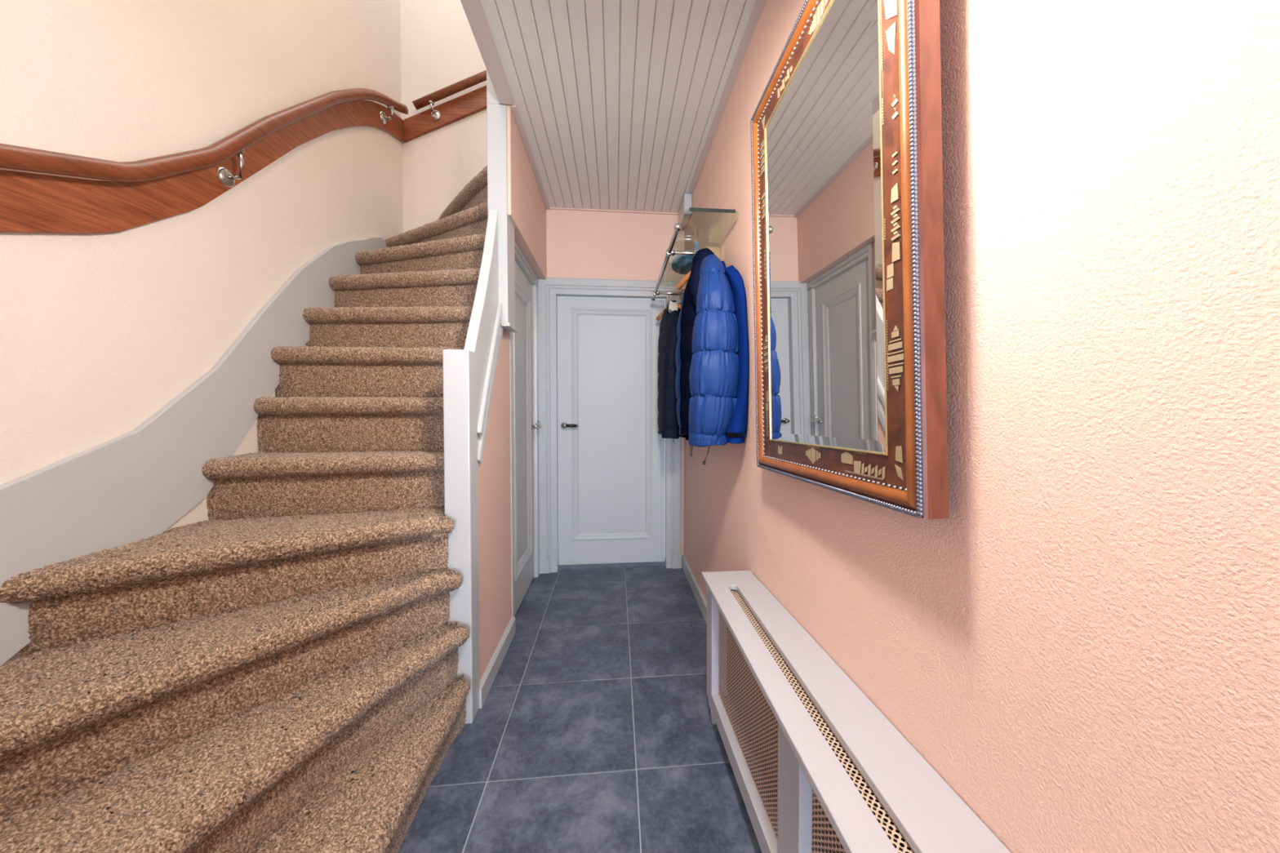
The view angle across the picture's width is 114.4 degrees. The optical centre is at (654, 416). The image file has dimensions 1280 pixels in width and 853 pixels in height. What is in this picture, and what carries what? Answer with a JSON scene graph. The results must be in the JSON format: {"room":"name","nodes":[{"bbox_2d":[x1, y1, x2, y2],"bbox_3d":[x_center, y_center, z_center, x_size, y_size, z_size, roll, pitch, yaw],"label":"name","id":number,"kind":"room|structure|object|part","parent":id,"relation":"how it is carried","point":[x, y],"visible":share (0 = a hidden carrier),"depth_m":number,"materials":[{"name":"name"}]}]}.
{"room":"entrance hallway","nodes":[
{"label":"entrance hallway","id":0,"kind":"room"},
{"bbox_2d":[0,0,403,657],"bbox_3d":[-1.675,-1.364,1.546,0.100,5.100,2.850,0,1,-5],"label":"wall","id":1,"kind":"structure","parent":0,"point":[100,332],"depth_m":1.34,"materials":[{"name":"beige paint"}]},
{"bbox_2d":[0,88,408,233],"bbox_3d":[-1.606,-1.237,1.850,0.092,1.662,2.056,0,1,-5],"label":"handrail","id":2,"kind":"object","parent":1,"relation":"attached to","point":[123,196],"visible":1,"depth_m":1.28,"materials":[{"name":"brown wood"}]},
{"bbox_3d":[-1.579,-1.312,1.816,0.045,1.511,1.986,0,1,-5],"label":"rail","id":3,"kind":"part","parent":2,"relation":"part of","materials":[{"name":"brown wood"}]},
{"bbox_2d":[400,0,487,232],"bbox_3d":[-1.271,-1.395,2.964,0.970,5.100,0.100,0,1,-5],"label":"wall","id":4,"kind":"structure","parent":0,"point":[439,48],"depth_m":2.88,"materials":[{"name":"beige paint"}]},
{"bbox_2d":[404,70,486,142],"bbox_3d":[-1.303,-2.201,2.846,0.836,0.603,0.092,0,1,-5],"label":"handrail","id":5,"kind":"object","parent":4,"relation":"attached to","point":[461,107],"visible":0.56,"depth_m":2.85,"materials":[{"name":"brown wood"}]},
{"bbox_3d":[-1.260,-2.294,2.825,0.755,0.416,0.045,0,1,-5],"label":"rail","id":6,"kind":"part","parent":5,"relation":"part of","materials":[{"name":"brown wood"}]},
{"bbox_2d":[477,103,546,681],"bbox_3d":[-0.801,-0.231,2.326,0.160,2.800,1.410,0,1,-5],"label":"wall","id":7,"kind":"structure","parent":0,"point":[526,209],"depth_m":2.02,"materials":[{"name":"paint"}]},
{"bbox_2d":[479,616,515,708],"bbox_3d":[-0.737,1.133,1.956,0.018,0.088,0.573,0,1,-5],"label":"baseboard","id":8,"kind":"structure","parent":7,"relation":"attached to","point":[486,681],"depth_m":1.89,"materials":[{"name":"white paint"}]},
{"bbox_2d":[509,240,542,617],"bbox_3d":[-0.820,0.088,2.625,0.108,2.148,0.820,0,1,-5],"label":"door","id":9,"kind":"structure","parent":7,"relation":"in","point":[525,426],"depth_m":2.70,"materials":[{"name":"white paint"}]},
{"bbox_3d":[-0.805,0.097,2.249,0.068,2.148,0.067,0,1,-5],"label":"architrave","id":10,"kind":"part","parent":9,"relation":"part of","materials":[{"name":"white paint"}]},
{"bbox_3d":[-0.813,0.080,2.411,0.012,1.753,0.065,0,1,-15],"label":"panel moulding","id":11,"kind":"part","parent":9,"relation":"part of","materials":[{"name":"white paint"}]},
{"bbox_3d":[-0.833,-0.769,2.590,0.021,0.064,0.463,0,1,-5],"label":"panel moulding","id":12,"kind":"part","parent":9,"relation":"part of","materials":[{"name":"white paint"}]},
{"bbox_3d":[-0.833,0.919,2.627,0.021,0.064,0.463,0,1,-5],"label":"panel moulding","id":13,"kind":"part","parent":9,"relation":"part of","materials":[{"name":"white paint"}]},
{"bbox_3d":[-0.839,-0.953,2.601,0.070,0.065,0.820,0,1,-5],"label":"architrave","id":14,"kind":"part","parent":9,"relation":"part of","materials":[{"name":"white paint"}]},
{"bbox_3d":[-0.850,0.071,2.806,0.012,1.753,0.065,0,1,4],"label":"panel moulding","id":15,"kind":"part","parent":9,"relation":"part of","materials":[{"name":"white paint"}]},
{"bbox_3d":[-0.875,0.081,2.985,0.066,2.148,0.093,0,1,-5],"label":"architrave","id":16,"kind":"part","parent":9,"relation":"part of","materials":[{"name":"white paint"}]},
{"bbox_3d":[-0.821,0.060,2.853,0.068,0.066,0.141,0,1,-5],"label":"handle","id":17,"kind":"part","parent":9,"relation":"part of","materials":[{"name":"metal"}]},
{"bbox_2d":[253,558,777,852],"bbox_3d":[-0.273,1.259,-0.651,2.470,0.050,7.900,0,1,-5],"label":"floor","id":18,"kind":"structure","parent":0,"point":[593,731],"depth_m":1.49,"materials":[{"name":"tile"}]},
{"bbox_2d":[0,70,517,852],"bbox_3d":[-1.162,-0.466,1.630,1.036,3.300,2.698,0,1,-5],"label":"staircase","id":19,"kind":"structure","parent":18,"relation":"on","point":[341,673],"depth_m":1.26,"materials":[{"name":"brown carpet"}]},
{"bbox_3d":[-1.646,-0.265,1.918,0.022,1.683,1.957,0,1,-5],"label":"skirting","id":20,"kind":"part","parent":19,"relation":"part of","materials":[{"name":"white paint"}]},
{"bbox_3d":[-0.753,0.465,1.616,0.096,1.440,0.093,0,1,-5],"label":"newel post","id":21,"kind":"part","parent":19,"relation":"part of","materials":[{"name":"white paint"}]},
{"bbox_3d":[-0.728,-0.237,1.832,0.025,0.622,0.359,0,1,-5],"label":"string moulding","id":22,"kind":"part","parent":19,"relation":"part of","materials":[{"name":"white paint"}]},
{"bbox_3d":[-0.737,-0.197,1.893,0.020,0.769,0.480,0,1,-5],"label":"string moulding","id":23,"kind":"part","parent":19,"relation":"part of","materials":[{"name":"white paint"}]},
{"bbox_3d":[-0.756,-1.288,2.035,0.090,1.675,0.150,0,1,-5],"label":"tall post","id":24,"kind":"part","parent":19,"relation":"part of","materials":[{"name":"white paint"}]},
{"bbox_2d":[701,570,1010,852],"label":"radiator cover","id":25,"kind":"object","parent":18,"relation":"on","point":[840,777],"visible":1,"depth_m":0.88,"materials":[{"name":"white paint"}]},
{"bbox_3d":[0.294,0.856,1.613,0.177,0.457,0.018,0,1,-5],"label":"panel","id":26,"kind":"part","parent":25,"relation":"part of","materials":[{"name":"white paint"}]},
{"bbox_3d":[0.265,1.077,1.254,0.030,0.062,0.591,0,1,-7],"label":"rail","id":27,"kind":"part","parent":25,"relation":"part of","materials":[{"name":"white paint"}]},
{"bbox_2d":[718,608,777,839],"bbox_3d":[0.279,0.858,1.250,0.007,0.388,0.600,0,1,-7],"label":"grille","id":28,"kind":"object","parent":25,"relation":"attached to","point":[766,829],"depth_m":1.20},
{"bbox_2d":[731,590,913,852],"bbox_3d":[0.349,0.648,0.855,0.057,0.001,1.303,0,1,-5],"label":"grille","id":29,"kind":"object","parent":25,"relation":"attached to","point":[899,840],"depth_m":0.81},
{"bbox_2d":[811,790,845,852],"bbox_3d":[0.364,0.873,0.554,0.007,0.388,0.613,0,1,-7],"label":"grille","id":30,"kind":"object","parent":25,"relation":"attached to","point":[813,797],"depth_m":0.82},
{"bbox_2d":[460,0,766,214],"bbox_3d":[0.174,-1.496,-0.695,1.313,0.139,7.850,0,1,-5],"label":"ceiling","id":31,"kind":"structure","parent":0,"point":[616,105],"depth_m":1.87,"materials":[{"name":"grey paint"}]},
{"bbox_3d":[-0.725,-1.509,2.493,0.028,0.022,1.032,0,1,-5],"label":"cornice","id":32,"kind":"part","parent":31,"relation":"part of","materials":[{"name":"grey paint"}]},
{"bbox_3d":[-0.289,-1.521,3.046,1.000,0.014,0.014,0,1,-5],"label":"cornice","id":33,"kind":"part","parent":31,"relation":"part of","materials":[{"name":"paint"}]},
{"bbox_3d":[0.698,-1.434,-0.896,0.060,0.023,7.335,0,1,-7],"label":"cornice","id":34,"kind":"part","parent":31,"relation":"part of","materials":[{"name":"grey paint"}]},
{"bbox_2d":[546,208,684,555],"bbox_3d":[-0.307,-0.249,3.155,1.220,2.800,0.150,0,1,-5],"label":"wall","id":35,"kind":"structure","parent":0,"point":[580,244],"depth_m":3.06,"materials":[{"name":"paint"}]},
{"bbox_2d":[537,277,682,573],"bbox_3d":[-0.329,0.068,3.114,1.072,2.168,0.122,0,1,-5],"label":"door","id":36,"kind":"structure","parent":35,"relation":"in","point":[602,485],"depth_m":3.13,"materials":[{"name":"white paint"}]},
{"bbox_3d":[-0.783,0.069,3.038,0.155,2.168,0.059,-1,1,-25],"label":"architrave","id":37,"kind":"part","parent":36,"relation":"part of","materials":[{"name":"white paint"}]},
{"bbox_3d":[-0.674,0.066,3.070,0.049,0.047,0.066,0,1,-5],"label":"handle","id":38,"kind":"part","parent":36,"relation":"part of","materials":[{"name":"metal"}]},
{"bbox_3d":[-0.597,0.062,3.110,0.051,1.758,0.010,0,1,-18],"label":"panel moulding","id":39,"kind":"part","parent":36,"relation":"part of","materials":[{"name":"white paint"}]},
{"bbox_3d":[-0.331,-0.958,3.075,1.064,0.116,0.074,0,1,-5],"label":"architrave","id":40,"kind":"part","parent":36,"relation":"part of","materials":[{"name":"white paint"}]},
{"bbox_3d":[-0.321,-0.793,3.119,0.608,0.050,0.019,0,1,-5],"label":"panel moulding","id":41,"kind":"part","parent":36,"relation":"part of","materials":[{"name":"white paint"}]},
{"bbox_3d":[-0.321,0.915,3.156,0.608,0.050,0.019,0,1,-5],"label":"panel moulding","id":42,"kind":"part","parent":36,"relation":"part of","materials":[{"name":"white paint"}]},
{"bbox_3d":[-0.044,0.061,3.162,0.051,1.758,0.010,0,1,7],"label":"panel moulding","id":43,"kind":"part","parent":36,"relation":"part of","materials":[{"name":"white paint"}]},
{"bbox_3d":[0.137,0.067,3.126,0.131,2.168,0.058,0,1,19],"label":"architrave","id":44,"kind":"part","parent":36,"relation":"part of","materials":[{"name":"white paint"}]},
{"bbox_2d":[684,0,1279,852],"bbox_3d":[0.733,-0.167,-0.614,0.140,2.800,7.857,0,1,-7],"label":"wall","id":45,"kind":"structure","parent":0,"point":[1085,651],"depth_m":0.52,"materials":[{"name":"paint"}]},
{"bbox_2d":[679,193,692,227],"bbox_3d":[0.218,-1.448,2.907,0.054,0.137,0.230,0,1,-5],"label":"junction box","id":46,"kind":"object","parent":45,"relation":"attached to","point":[685,215],"visible":0.91,"depth_m":2.81,"materials":[{"name":"white paint"}]},
{"bbox_2d":[650,207,735,301],"bbox_3d":[0.169,-0.822,2.345,0.273,0.111,1.275,0,1,-5],"label":"coat rack","id":47,"kind":"object","parent":45,"relation":"attached to","point":[716,250],"visible":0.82,"depth_m":2.06,"materials":[{"name":"silver metal"}]},
{"bbox_2d":[655,290,680,320],"bbox_3d":[0.100,-0.777,2.817,0.034,0.167,0.420,-1,1,-23],"label":"hanger","id":48,"kind":"object","parent":47,"relation":"hanging from","point":[659,317],"visible":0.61,"depth_m":2.91,"materials":[{"name":"orange wood"}]},
{"bbox_3d":[0.100,-0.729,2.818,0.034,0.072,0.420,-1,1,-23],"label":"hanger arm","id":49,"kind":"part","parent":48,"relation":"part of","materials":[{"name":"orange wood"}]},
{"bbox_2d":[657,300,681,442],"bbox_3d":[0.098,-0.306,2.781,0.143,0.930,0.512,0,1,-5],"label":"jacket","id":50,"kind":"object","parent":48,"relation":"hanging from","point":[668,424],"visible":0.76,"depth_m":2.55,"materials":[{"name":"black fabric"}]},
{"bbox_3d":[0.101,-0.819,1.782,0.032,0.033,0.032,0,1,-5],"label":"tube knob","id":51,"kind":"part","parent":47,"relation":"part of","materials":[{"name":"metal"}]},
{"bbox_2d":[671,240,698,275],"bbox_3d":[0.196,-0.925,2.389,0.192,0.098,0.332,0,1,-5],"label":"hat","id":52,"kind":"object","parent":47,"relation":"on","point":[681,264],"visible":0.5,"depth_m":2.35,"materials":[{"name":"blue fabric"}]},
{"bbox_3d":[0.195,-0.901,2.394,0.176,0.050,0.317,0,1,-5],"label":"crown","id":53,"kind":"part","parent":52,"relation":"part of","materials":[{"name":"blue fabric"}]},
{"bbox_2d":[675,248,696,289],"bbox_3d":[0.206,-0.760,2.072,0.034,0.167,0.330,-1,1,-29],"label":"hanger","id":54,"kind":"object","parent":47,"relation":"hanging from","point":[685,279],"visible":0.48,"depth_m":2.15,"materials":[{"name":"orange wood"}]},
{"bbox_3d":[0.206,-0.713,2.073,0.034,0.072,0.330,-1,1,-29],"label":"hanger arm","id":55,"kind":"part","parent":54,"relation":"part of","materials":[{"name":"orange wood"}]},
{"bbox_3d":[0.230,-0.761,2.079,0.034,0.167,0.400,0,1,-5],"label":"hanger","id":56,"kind":"object","parent":47,"relation":"hanging from","visible":0},
{"bbox_2d":[675,248,738,464],"bbox_3d":[0.218,-0.296,1.997,0.217,0.995,0.836,0,1,-5],"label":"puffer jacket","id":57,"kind":"object","parent":56,"relation":"hanging from","point":[707,361],"visible":1,"depth_m":1.63,"materials":[{"name":"blue fabric"}]},
{"bbox_2d":[688,255,707,307],"bbox_3d":[0.226,-0.601,1.850,0.143,0.249,0.195,0,1,-5],"label":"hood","id":58,"kind":"object","parent":57,"relation":"attached to","point":[695,273],"depth_m":1.79,"materials":[{"name":"blue fabric"}]},
{"bbox_3d":[0.294,-0.761,2.099,0.034,0.167,0.400,0,1,-5],"label":"hanger","id":59,"kind":"object","parent":47,"relation":"hanging from","visible":0},
{"bbox_2d":[720,261,748,444],"bbox_3d":[0.300,-0.316,1.929,0.095,0.831,0.668,0,1,-5],"label":"jacket","id":60,"kind":"object","parent":59,"relation":"hanging from","point":[736,434],"visible":0.41,"depth_m":1.63,"materials":[{"name":"blue fabric"}]},
{"bbox_3d":[0.175,-0.777,2.824,0.118,0.167,0.411,0,1,-5],"label":"hanger","id":61,"kind":"object","parent":47,"relation":"hanging from","visible":0},
{"bbox_2d":[679,302,688,439],"bbox_3d":[0.191,-0.316,2.771,0.110,0.921,0.536,0,1,-14],"label":"jacket","id":62,"kind":"object","parent":61,"relation":"hanging from","point":[686,437],"visible":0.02,"depth_m":2.68,"materials":[{"name":"black fabric"}]},
{"bbox_2d":[682,554,706,623],"bbox_3d":[0.294,1.117,2.412,0.016,0.100,1.498,0,1,-6],"label":"baseboard","id":63,"kind":"structure","parent":45,"relation":"attached to","point":[699,595],"depth_m":2.65,"materials":[{"name":"white paint"}]},
{"bbox_2d":[750,0,948,519],"bbox_3d":[0.402,-0.426,1.040,0.078,1.211,0.783,0,1,-5],"label":"mirror","id":64,"kind":"object","parent":45,"relation":"attached to","point":[846,163],"visible":1,"depth_m":0.85,"materials":[{"name":"brown wood"}]},
{"bbox_3d":[0.358,-0.423,1.393,0.035,1.167,0.062,-1,2,-43],"label":"frame moulding","id":65,"kind":"part","parent":64,"relation":"part of","materials":[{"name":"brown wood"}]},
{"bbox_3d":[0.380,-0.997,1.038,0.031,0.048,0.736,0,1,-6],"label":"frame moulding","id":66,"kind":"part","parent":64,"relation":"part of","materials":[{"name":"brown wood"}]},
{"bbox_3d":[0.392,-0.426,1.039,0.018,1.009,0.583,0,1,-6],"label":"glass","id":67,"kind":"part","parent":64,"relation":"part of","materials":[{"name":"white mirror"}]},
{"bbox_3d":[0.402,0.145,1.040,0.031,0.048,0.736,0,1,-6],"label":"frame moulding","id":68,"kind":"part","parent":64,"relation":"part of","materials":[{"name":"brown wood"}]},
{"bbox_3d":[0.430,-0.429,0.684,0.030,1.167,0.066,-1,2,-43],"label":"frame moulding","id":69,"kind":"part","parent":64,"relation":"part of","materials":[{"name":"brown wood"}]}
]}

